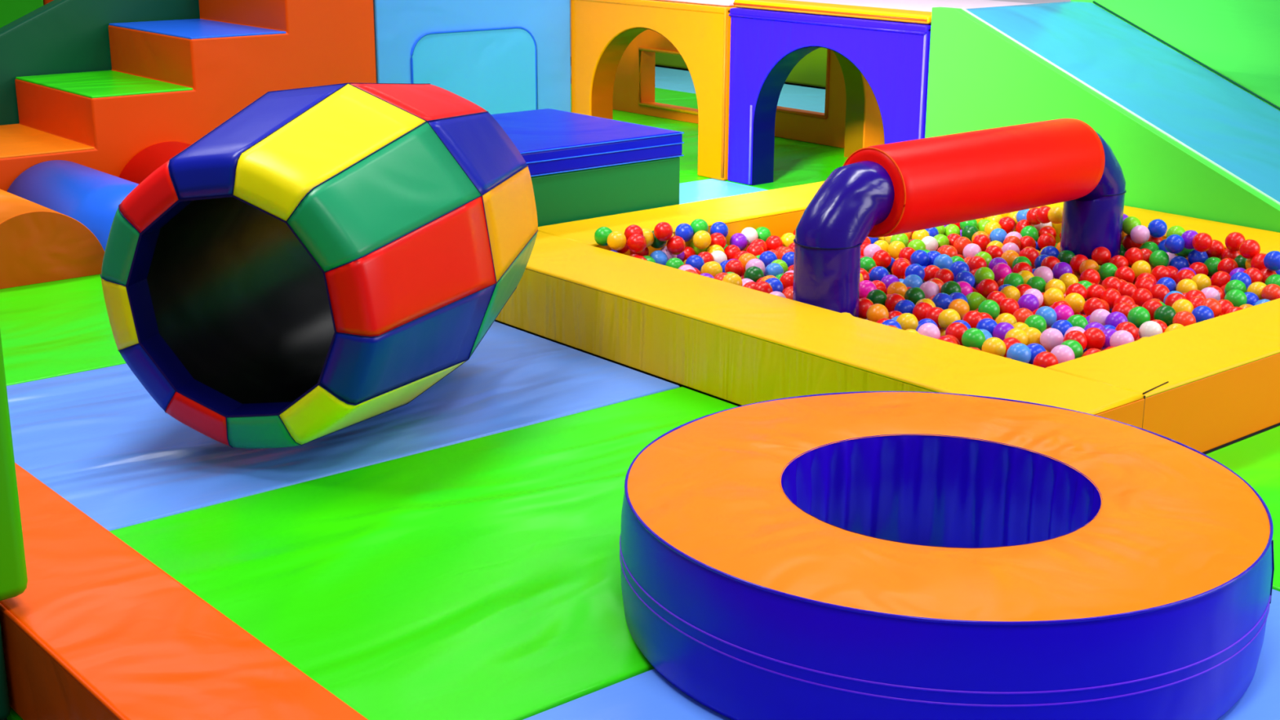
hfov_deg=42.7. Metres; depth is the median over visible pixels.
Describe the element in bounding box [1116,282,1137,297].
ball
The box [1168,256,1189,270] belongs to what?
ball
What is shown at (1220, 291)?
ball
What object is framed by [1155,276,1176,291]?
ball
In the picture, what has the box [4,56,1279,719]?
floor
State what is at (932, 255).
ball
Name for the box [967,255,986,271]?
ball
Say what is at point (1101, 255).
ball
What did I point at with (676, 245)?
ball
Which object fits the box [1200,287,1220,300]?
ball
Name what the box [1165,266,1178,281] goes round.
ball
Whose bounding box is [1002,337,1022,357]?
ball
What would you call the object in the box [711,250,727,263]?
ball
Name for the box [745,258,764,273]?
ball
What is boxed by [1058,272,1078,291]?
ball
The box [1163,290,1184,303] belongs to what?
ball
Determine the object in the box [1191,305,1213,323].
ball
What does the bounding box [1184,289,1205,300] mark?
ball
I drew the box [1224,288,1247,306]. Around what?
ball
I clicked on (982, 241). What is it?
ball
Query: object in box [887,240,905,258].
ball
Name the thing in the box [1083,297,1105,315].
ball
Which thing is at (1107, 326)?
ball
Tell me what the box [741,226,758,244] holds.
ball
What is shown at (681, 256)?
ball
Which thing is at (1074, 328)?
ball
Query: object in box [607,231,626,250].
ball
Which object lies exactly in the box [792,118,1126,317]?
bar
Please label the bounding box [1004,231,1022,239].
ball
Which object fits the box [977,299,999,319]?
ball
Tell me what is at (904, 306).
ball
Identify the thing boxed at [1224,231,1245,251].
ball
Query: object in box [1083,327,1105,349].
ball
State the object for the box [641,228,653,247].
ball
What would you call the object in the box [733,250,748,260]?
ball
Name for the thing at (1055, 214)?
ball
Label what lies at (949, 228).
ball
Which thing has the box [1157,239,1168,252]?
ball
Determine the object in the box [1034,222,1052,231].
ball
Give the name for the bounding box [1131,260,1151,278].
ball
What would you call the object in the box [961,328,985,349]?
ball
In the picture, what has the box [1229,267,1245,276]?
ball
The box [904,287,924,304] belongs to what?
ball
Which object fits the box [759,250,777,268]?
ball
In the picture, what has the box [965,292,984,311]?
ball
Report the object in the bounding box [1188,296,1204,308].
ball
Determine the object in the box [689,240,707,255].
ball
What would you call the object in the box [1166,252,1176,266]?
ball
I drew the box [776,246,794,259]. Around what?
ball
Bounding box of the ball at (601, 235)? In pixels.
[594,226,612,245]
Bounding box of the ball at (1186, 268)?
[1176,266,1195,275]
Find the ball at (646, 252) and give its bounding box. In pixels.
[630,247,648,256]
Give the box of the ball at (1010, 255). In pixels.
[1000,249,1019,269]
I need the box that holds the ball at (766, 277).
[760,275,777,281]
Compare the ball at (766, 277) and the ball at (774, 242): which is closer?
the ball at (766, 277)
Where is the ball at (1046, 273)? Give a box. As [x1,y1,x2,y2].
[1033,266,1053,283]
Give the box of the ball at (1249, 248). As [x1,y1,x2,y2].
[1239,239,1260,258]
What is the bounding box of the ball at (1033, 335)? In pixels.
[1022,327,1041,345]
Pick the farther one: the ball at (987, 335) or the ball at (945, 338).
the ball at (987, 335)
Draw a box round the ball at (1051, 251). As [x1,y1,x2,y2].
[1040,245,1059,257]
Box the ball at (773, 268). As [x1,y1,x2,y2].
[764,262,783,276]
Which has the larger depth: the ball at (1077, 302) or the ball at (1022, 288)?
the ball at (1022, 288)
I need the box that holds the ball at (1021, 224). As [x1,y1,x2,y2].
[1015,219,1033,233]
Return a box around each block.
[0,189,104,288]
[0,462,368,719]
[655,47,826,87]
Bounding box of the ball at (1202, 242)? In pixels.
[1191,232,1213,252]
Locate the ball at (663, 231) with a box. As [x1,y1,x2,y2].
[653,222,672,240]
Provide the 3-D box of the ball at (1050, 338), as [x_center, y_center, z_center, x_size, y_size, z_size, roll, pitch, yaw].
[1.270,-0.063,5.055,0.072,0.072,0.071,13,21,36]
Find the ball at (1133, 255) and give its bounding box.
[1124,247,1143,266]
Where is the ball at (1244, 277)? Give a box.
[1229,271,1251,290]
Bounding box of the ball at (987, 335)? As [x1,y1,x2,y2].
[978,328,992,350]
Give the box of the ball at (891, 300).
[884,293,905,311]
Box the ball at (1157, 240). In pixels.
[1146,235,1162,244]
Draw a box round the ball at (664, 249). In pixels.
[659,245,676,260]
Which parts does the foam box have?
lid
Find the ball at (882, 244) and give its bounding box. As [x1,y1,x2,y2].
[873,240,888,252]
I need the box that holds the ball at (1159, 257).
[1149,249,1168,267]
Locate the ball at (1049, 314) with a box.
[1035,306,1057,328]
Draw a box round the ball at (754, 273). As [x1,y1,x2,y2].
[743,266,764,282]
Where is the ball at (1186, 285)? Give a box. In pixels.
[1176,278,1197,293]
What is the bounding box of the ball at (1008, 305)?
[998,297,1019,315]
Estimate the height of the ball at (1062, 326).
0.073 m
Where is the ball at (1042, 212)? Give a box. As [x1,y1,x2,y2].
[1035,205,1050,223]
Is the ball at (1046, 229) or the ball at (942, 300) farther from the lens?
the ball at (1046, 229)
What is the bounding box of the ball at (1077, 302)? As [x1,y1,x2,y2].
[1063,293,1084,313]
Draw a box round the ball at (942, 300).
[932,293,952,310]
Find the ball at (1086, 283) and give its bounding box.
[1077,280,1092,300]
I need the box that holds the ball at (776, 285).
[764,277,783,293]
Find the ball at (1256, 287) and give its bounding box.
[1246,281,1266,299]
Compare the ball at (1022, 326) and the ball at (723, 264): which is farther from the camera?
the ball at (723, 264)
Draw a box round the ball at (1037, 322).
[1024,314,1046,333]
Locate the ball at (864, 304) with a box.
[858,297,873,319]
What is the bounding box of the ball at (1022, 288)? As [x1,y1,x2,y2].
[1016,284,1031,297]
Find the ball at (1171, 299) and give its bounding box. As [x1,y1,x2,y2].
[1164,293,1186,306]
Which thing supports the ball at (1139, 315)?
on the balls at (786, 278)
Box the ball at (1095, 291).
[1086,284,1105,299]
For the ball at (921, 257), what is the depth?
6.15 m
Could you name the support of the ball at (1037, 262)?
on the balls at (786, 278)
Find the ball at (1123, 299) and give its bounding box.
[1113,295,1135,306]
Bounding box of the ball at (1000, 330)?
[992,322,1013,340]
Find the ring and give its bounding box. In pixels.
[619,391,1274,719]
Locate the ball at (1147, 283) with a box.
[1134,277,1154,290]
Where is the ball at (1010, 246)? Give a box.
[1001,242,1019,254]
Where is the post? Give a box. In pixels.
[0,331,27,719]
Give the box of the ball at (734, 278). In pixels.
[722,272,742,286]
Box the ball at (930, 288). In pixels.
[920,280,939,298]
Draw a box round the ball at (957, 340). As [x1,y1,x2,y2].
[942,334,959,345]
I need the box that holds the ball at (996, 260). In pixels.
[988,257,1007,269]
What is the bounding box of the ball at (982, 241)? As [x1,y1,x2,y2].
[972,234,991,251]
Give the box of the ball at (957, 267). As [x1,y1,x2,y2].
[949,261,969,279]
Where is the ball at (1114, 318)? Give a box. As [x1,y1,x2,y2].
[1104,311,1128,327]
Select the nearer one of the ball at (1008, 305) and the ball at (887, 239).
the ball at (1008, 305)
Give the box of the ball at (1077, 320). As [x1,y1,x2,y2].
[1066,314,1088,328]
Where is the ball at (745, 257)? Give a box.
[737,253,755,271]
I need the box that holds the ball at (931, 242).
[921,235,938,251]
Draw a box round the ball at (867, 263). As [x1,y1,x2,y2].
[860,256,875,272]
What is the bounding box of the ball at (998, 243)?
[986,240,1003,248]
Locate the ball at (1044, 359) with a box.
[1032,351,1058,368]
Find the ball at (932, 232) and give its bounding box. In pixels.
[925,226,938,237]
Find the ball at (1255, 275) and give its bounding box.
[1243,267,1262,283]
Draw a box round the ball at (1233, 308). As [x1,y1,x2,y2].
[1225,306,1243,314]
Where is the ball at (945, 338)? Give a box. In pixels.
[937,335,957,344]
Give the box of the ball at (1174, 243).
[1164,234,1185,253]
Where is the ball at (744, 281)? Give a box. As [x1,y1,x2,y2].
[742,278,753,286]
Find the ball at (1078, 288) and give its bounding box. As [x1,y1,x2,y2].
[1066,283,1087,299]
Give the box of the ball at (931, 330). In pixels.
[917,322,940,338]
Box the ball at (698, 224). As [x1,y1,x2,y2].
[690,218,708,235]
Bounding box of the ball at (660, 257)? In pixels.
[649,250,667,265]
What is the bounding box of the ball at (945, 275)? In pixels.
[933,268,954,283]
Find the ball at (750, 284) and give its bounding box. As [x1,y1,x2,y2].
[742,281,756,288]
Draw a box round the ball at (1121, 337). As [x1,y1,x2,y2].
[1109,329,1133,346]
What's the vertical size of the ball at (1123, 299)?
0.073 m
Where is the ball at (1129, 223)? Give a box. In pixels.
[1122,216,1141,235]
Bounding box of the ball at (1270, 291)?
[1260,284,1279,300]
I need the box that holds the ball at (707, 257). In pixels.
[697,251,714,263]
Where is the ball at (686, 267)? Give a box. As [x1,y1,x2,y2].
[678,264,695,271]
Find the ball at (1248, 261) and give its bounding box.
[1245,258,1251,268]
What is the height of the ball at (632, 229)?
0.072 m
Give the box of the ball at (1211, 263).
[1204,257,1221,275]
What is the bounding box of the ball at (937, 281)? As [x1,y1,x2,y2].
[927,278,944,293]
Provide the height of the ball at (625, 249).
0.072 m
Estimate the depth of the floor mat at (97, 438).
4.77 m
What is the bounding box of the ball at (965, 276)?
[954,271,975,287]
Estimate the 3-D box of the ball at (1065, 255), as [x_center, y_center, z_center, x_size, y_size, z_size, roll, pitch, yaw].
[1.617,-0.381,6.216,0.071,0.072,0.072,-5,17,-16]
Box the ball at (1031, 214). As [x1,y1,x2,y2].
[1026,207,1040,225]
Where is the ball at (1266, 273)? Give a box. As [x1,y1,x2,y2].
[1260,268,1276,283]
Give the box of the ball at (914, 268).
[904,263,924,279]
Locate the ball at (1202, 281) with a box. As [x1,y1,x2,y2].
[1191,273,1211,290]
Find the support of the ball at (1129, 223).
on the ball at (1127, 242)
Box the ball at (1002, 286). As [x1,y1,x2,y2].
[998,284,1011,291]
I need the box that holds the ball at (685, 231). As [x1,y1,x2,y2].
[675,223,693,241]
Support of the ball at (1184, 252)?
on the balls at (786, 278)
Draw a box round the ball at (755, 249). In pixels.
[746,243,764,256]
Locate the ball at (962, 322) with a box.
[952,320,970,328]
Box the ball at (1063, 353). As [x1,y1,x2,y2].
[1050,344,1075,363]
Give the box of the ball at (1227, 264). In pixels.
[1217,257,1238,274]
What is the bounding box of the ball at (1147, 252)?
[1140,248,1152,265]
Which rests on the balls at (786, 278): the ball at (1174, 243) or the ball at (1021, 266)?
the ball at (1021, 266)
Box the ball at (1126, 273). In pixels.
[1114,266,1134,283]
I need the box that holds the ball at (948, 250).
[938,244,957,257]
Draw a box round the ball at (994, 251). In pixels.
[984,244,1003,259]
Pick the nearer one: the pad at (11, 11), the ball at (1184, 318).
the ball at (1184, 318)
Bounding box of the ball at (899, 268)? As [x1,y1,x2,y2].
[892,260,910,279]
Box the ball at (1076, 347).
[1061,339,1083,359]
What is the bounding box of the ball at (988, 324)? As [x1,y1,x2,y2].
[976,318,997,336]
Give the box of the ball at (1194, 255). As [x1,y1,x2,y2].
[1187,248,1208,264]
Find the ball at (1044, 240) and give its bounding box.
[1037,233,1055,248]
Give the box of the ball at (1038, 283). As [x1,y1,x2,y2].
[1026,275,1046,292]
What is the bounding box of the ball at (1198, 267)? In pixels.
[1188,262,1208,275]
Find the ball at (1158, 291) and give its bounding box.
[1149,284,1169,302]
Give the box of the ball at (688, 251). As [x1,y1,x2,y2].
[682,246,695,262]
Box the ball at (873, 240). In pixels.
[867,236,878,244]
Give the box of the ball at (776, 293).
[769,291,786,297]
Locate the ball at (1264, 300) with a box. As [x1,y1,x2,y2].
[1254,298,1271,305]
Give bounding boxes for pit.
[495,181,1279,453]
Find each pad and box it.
[0,0,43,27]
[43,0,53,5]
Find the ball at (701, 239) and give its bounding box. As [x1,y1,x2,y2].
[693,230,711,248]
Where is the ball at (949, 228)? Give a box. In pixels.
[943,223,959,236]
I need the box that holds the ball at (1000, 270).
[991,262,1011,281]
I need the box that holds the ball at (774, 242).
[765,235,782,250]
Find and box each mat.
[0,274,125,386]
[6,320,679,530]
[6,386,737,719]
[523,589,1279,719]
[570,66,825,112]
[570,84,697,109]
[570,98,697,136]
[660,0,734,6]
[679,134,848,190]
[679,171,710,183]
[679,178,767,204]
[1205,425,1279,591]
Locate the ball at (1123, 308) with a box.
[1111,302,1133,318]
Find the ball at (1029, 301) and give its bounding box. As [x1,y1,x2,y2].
[1017,293,1039,311]
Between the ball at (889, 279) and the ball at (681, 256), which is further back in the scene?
the ball at (681, 256)
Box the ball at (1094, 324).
[1084,321,1105,330]
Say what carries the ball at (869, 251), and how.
on the balls at (786, 278)
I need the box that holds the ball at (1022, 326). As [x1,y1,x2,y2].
[1012,322,1029,329]
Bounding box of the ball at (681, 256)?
[676,250,684,261]
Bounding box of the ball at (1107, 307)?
[1100,298,1110,311]
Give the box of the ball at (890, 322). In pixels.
[881,319,902,328]
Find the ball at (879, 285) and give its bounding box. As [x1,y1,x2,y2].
[871,280,887,294]
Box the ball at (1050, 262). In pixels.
[1040,256,1060,271]
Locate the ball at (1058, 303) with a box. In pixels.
[1050,300,1071,309]
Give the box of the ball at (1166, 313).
[1153,305,1176,326]
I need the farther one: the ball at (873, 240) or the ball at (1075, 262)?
the ball at (873, 240)
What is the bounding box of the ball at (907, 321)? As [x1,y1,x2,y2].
[896,312,918,330]
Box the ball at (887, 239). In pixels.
[884,235,893,244]
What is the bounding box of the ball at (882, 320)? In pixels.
[875,318,888,324]
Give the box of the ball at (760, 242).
[749,239,767,251]
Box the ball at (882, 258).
[872,249,891,268]
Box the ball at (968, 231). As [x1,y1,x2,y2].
[961,225,978,241]
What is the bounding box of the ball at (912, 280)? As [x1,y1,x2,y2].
[902,274,923,288]
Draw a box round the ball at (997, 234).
[989,227,1007,243]
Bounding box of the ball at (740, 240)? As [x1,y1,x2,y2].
[729,233,747,250]
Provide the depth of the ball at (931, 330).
5.03 m
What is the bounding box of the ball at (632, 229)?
[624,224,643,240]
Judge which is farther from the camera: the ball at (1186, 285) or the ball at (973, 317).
the ball at (1186, 285)
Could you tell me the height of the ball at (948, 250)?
0.073 m
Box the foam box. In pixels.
[490,108,684,226]
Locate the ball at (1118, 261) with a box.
[1108,255,1128,268]
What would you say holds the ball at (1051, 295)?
on the balls at (786, 278)
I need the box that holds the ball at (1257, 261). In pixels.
[1250,253,1266,270]
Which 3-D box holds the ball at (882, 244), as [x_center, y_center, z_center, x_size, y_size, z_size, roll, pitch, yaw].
[0.946,-0.435,6.433,0.072,0.073,0.072,-5,17,-18]
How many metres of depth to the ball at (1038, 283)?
5.78 m
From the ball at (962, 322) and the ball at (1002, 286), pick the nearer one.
the ball at (962, 322)
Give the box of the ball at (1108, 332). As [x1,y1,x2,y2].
[1101,328,1116,349]
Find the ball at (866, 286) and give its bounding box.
[858,280,876,298]
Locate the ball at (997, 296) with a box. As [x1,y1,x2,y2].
[986,291,1006,304]
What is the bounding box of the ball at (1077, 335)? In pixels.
[1062,330,1087,350]
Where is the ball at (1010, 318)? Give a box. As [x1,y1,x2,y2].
[995,312,1017,324]
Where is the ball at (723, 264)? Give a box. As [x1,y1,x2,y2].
[720,260,729,272]
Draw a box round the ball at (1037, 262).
[1034,254,1049,268]
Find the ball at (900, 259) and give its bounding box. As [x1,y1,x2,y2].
[892,257,911,266]
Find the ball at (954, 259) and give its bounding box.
[951,256,964,263]
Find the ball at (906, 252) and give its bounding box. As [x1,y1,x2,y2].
[898,247,915,264]
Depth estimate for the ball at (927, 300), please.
5.47 m
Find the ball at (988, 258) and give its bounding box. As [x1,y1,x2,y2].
[974,251,991,267]
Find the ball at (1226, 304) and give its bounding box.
[1217,299,1234,315]
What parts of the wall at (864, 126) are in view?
panel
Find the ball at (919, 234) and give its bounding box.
[911,229,929,239]
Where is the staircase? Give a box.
[0,0,376,191]
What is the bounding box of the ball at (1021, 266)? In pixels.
[1012,262,1032,273]
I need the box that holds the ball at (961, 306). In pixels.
[947,298,969,319]
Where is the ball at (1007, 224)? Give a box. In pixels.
[998,216,1015,233]
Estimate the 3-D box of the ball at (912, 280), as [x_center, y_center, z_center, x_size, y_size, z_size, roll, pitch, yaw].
[0.970,-0.269,5.825,0.073,0.072,0.072,-4,17,-14]
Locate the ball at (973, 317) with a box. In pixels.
[962,310,984,328]
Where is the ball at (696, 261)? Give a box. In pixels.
[685,254,704,271]
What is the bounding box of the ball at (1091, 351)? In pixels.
[1081,348,1101,356]
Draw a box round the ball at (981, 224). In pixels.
[976,218,991,231]
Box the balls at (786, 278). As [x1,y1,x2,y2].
[610,210,1279,364]
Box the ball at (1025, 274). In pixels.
[1017,270,1034,284]
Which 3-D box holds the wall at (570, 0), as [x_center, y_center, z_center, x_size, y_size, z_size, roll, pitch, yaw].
[-4.322,-3.438,11.627,13.000,3.320,0.120,-13,21,-38]
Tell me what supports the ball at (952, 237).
on the balls at (786, 278)
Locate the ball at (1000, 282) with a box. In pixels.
[996,277,1004,287]
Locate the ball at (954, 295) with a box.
[949,292,968,303]
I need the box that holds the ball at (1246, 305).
[1239,303,1253,308]
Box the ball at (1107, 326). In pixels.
[1103,324,1115,329]
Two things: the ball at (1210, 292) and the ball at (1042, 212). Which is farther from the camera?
the ball at (1042, 212)
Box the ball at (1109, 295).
[1099,288,1120,309]
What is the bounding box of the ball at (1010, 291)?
[1000,285,1020,302]
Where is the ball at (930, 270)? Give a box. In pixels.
[923,265,940,281]
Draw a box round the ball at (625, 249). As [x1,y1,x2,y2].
[613,240,628,253]
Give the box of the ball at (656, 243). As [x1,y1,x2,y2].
[651,230,666,248]
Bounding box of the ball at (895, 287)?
[887,281,907,297]
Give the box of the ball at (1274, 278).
[1264,274,1279,286]
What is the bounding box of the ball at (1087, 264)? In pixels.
[1079,259,1098,274]
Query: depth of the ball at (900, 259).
6.10 m
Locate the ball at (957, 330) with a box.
[945,322,968,344]
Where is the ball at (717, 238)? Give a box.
[708,232,726,248]
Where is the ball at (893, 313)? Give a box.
[888,311,902,319]
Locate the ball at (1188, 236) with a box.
[1181,230,1197,249]
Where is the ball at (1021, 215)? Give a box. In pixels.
[1016,208,1029,222]
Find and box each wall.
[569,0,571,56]
[613,29,846,148]
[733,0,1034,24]
[833,50,884,157]
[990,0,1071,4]
[1071,0,1279,111]
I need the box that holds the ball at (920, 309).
[912,302,933,321]
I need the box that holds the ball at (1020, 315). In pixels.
[1013,307,1033,323]
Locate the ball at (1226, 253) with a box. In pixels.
[1221,248,1240,259]
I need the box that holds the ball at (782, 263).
[770,259,788,273]
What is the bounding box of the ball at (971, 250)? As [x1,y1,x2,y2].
[962,243,981,257]
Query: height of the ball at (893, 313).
0.071 m
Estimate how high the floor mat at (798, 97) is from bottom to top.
0.030 m
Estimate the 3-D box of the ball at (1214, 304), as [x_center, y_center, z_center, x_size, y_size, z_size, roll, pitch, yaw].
[1.868,-0.167,5.370,0.072,0.073,0.072,-9,19,-29]
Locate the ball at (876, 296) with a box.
[866,289,887,306]
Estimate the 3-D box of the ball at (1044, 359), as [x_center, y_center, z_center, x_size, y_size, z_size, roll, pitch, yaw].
[1.176,0.011,4.750,0.071,0.072,0.072,-5,17,-16]
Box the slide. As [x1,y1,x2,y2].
[924,0,1279,232]
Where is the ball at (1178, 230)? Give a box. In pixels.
[1166,226,1185,238]
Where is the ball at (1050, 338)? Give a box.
[1040,328,1063,351]
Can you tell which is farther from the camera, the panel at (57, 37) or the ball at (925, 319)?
the panel at (57, 37)
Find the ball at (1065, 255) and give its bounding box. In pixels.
[1057,249,1075,265]
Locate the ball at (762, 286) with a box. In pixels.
[751,280,773,293]
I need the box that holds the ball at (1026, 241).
[1019,235,1035,251]
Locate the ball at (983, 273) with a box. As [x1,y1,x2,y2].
[973,266,994,284]
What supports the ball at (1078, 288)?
on the balls at (786, 278)
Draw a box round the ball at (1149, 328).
[1138,320,1162,337]
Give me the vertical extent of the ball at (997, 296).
0.072 m
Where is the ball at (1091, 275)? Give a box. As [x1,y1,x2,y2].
[1080,268,1100,284]
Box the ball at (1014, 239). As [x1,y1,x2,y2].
[1002,235,1021,249]
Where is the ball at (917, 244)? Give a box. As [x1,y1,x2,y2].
[907,239,925,250]
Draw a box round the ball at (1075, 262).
[1069,254,1088,273]
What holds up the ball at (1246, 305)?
on the balls at (786, 278)
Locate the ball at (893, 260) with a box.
[885,257,895,274]
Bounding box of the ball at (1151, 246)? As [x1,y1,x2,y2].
[1139,241,1159,252]
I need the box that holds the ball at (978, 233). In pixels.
[971,231,989,242]
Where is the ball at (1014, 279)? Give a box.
[1003,272,1023,287]
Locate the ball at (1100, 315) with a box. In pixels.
[1088,308,1110,325]
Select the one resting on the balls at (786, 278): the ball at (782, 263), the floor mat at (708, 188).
the ball at (782, 263)
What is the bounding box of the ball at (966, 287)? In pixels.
[956,280,972,296]
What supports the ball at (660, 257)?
on the balls at (786, 278)
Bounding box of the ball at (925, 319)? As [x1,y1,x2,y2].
[918,318,937,327]
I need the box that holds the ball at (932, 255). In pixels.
[926,250,941,266]
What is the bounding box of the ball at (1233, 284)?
[1224,280,1246,294]
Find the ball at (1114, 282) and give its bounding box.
[1101,276,1121,289]
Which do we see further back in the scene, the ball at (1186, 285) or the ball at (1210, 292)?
the ball at (1186, 285)
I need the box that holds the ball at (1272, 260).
[1263,250,1279,271]
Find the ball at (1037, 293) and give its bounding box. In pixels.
[1023,288,1043,306]
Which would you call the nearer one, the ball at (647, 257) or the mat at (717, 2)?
the ball at (647, 257)
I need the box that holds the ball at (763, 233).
[755,226,771,242]
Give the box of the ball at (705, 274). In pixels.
[699,272,713,278]
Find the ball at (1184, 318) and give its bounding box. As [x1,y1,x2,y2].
[1172,311,1195,326]
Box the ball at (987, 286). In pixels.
[977,278,998,298]
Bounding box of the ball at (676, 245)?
[666,235,685,254]
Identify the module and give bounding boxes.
[570,0,735,180]
[727,7,931,185]
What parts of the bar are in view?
leg, leg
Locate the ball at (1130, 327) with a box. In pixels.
[1115,321,1137,341]
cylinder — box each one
[6,160,138,250]
[119,141,191,184]
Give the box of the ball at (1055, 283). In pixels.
[1044,279,1065,294]
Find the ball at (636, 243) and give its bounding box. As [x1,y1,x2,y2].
[626,233,646,253]
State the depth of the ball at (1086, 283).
5.77 m
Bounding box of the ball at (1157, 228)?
[1147,218,1167,238]
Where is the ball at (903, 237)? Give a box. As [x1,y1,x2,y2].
[890,233,908,247]
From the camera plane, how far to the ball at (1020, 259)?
6.11 m
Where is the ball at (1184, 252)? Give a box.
[1176,247,1193,257]
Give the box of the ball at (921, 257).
[910,249,929,266]
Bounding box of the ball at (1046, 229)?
[1038,225,1056,238]
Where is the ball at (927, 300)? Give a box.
[915,298,935,307]
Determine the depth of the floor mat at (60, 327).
5.80 m
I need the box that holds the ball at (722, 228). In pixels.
[710,222,728,237]
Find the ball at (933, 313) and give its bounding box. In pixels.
[924,306,943,328]
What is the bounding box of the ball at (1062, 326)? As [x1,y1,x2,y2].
[1050,320,1072,337]
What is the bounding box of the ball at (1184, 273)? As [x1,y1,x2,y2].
[1175,269,1195,284]
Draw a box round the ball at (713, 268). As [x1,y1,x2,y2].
[702,261,722,277]
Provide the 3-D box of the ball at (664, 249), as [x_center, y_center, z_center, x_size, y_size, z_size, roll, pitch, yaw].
[0.105,-0.398,6.230,0.072,0.073,0.072,-5,17,-19]
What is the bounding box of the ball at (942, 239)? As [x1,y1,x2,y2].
[933,234,949,251]
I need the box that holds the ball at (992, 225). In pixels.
[983,221,1001,234]
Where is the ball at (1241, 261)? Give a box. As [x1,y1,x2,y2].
[1234,254,1247,269]
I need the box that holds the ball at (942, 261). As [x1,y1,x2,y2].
[933,253,952,269]
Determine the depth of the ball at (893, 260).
6.25 m
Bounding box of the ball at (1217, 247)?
[1205,239,1224,257]
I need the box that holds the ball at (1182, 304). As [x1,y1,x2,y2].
[1171,298,1194,313]
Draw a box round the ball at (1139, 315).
[1127,306,1150,328]
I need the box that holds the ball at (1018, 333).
[1004,328,1028,345]
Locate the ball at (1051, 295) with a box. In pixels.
[1043,287,1064,306]
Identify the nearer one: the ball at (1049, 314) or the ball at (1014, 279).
the ball at (1049, 314)
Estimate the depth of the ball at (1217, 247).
6.09 m
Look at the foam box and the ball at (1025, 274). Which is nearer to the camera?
the ball at (1025, 274)
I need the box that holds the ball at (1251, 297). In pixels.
[1244,292,1259,305]
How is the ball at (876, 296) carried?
on the balls at (786, 278)
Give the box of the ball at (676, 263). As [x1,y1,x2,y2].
[665,257,684,268]
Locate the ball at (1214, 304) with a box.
[1199,297,1222,317]
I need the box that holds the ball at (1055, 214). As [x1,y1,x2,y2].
[1047,205,1062,223]
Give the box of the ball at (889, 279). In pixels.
[880,274,899,293]
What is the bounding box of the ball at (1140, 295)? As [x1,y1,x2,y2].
[1131,288,1152,306]
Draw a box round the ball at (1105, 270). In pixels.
[1097,262,1117,280]
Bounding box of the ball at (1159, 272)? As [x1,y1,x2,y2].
[1151,265,1171,281]
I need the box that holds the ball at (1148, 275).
[1135,272,1156,284]
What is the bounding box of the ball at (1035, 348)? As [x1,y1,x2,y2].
[1026,342,1045,364]
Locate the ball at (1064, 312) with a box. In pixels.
[1053,304,1074,320]
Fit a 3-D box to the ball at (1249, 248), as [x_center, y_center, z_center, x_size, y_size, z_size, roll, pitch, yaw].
[2.195,-0.399,5.897,0.072,0.071,0.072,-10,19,-30]
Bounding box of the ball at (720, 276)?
[713,272,728,280]
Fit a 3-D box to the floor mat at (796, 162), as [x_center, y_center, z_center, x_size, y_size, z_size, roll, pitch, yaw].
[1.009,-1.067,9.169,1.424,0.030,2.644,-13,21,-38]
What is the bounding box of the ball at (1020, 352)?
[1006,342,1031,363]
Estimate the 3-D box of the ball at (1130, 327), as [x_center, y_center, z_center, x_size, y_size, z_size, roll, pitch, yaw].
[1.511,-0.083,5.092,0.072,0.072,0.072,11,20,33]
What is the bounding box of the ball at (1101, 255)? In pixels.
[1091,246,1111,265]
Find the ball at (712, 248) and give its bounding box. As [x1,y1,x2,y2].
[706,244,724,253]
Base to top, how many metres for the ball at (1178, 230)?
0.072 m
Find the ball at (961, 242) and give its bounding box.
[953,236,971,254]
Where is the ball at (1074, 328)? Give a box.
[1064,326,1084,335]
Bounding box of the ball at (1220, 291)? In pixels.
[1207,285,1223,299]
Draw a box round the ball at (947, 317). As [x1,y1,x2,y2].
[937,308,960,330]
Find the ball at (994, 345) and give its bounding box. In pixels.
[981,337,1006,356]
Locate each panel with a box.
[0,0,199,125]
[373,0,570,114]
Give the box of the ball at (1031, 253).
[1019,246,1039,265]
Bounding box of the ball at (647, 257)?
[643,255,655,262]
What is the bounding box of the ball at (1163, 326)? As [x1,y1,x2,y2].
[1151,319,1167,333]
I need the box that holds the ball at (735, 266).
[724,259,744,276]
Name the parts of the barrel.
panel, panel, panel, panel, panel, panel, panel, panel, panel, panel, panel, panel, panel, panel, panel, panel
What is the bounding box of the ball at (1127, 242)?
[1122,234,1142,250]
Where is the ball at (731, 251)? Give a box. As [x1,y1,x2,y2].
[724,244,741,260]
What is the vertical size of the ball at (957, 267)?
0.073 m
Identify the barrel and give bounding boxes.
[100,82,537,448]
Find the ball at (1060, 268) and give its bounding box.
[1052,262,1071,279]
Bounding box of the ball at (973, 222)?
[960,219,977,230]
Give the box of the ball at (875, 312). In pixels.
[866,303,888,322]
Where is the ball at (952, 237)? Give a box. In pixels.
[946,233,960,246]
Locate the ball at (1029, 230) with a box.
[1020,225,1038,240]
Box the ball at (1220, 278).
[1210,271,1231,287]
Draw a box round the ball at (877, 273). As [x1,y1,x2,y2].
[869,266,888,281]
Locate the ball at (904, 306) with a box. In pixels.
[893,299,915,314]
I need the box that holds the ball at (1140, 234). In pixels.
[1130,225,1150,244]
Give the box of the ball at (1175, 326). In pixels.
[1164,323,1183,332]
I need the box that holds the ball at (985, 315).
[980,312,993,319]
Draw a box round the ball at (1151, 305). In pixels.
[1142,299,1162,320]
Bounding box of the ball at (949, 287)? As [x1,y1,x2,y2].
[940,280,961,294]
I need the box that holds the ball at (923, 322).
[915,321,933,331]
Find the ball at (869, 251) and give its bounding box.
[863,244,881,258]
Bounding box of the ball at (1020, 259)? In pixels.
[1011,256,1031,269]

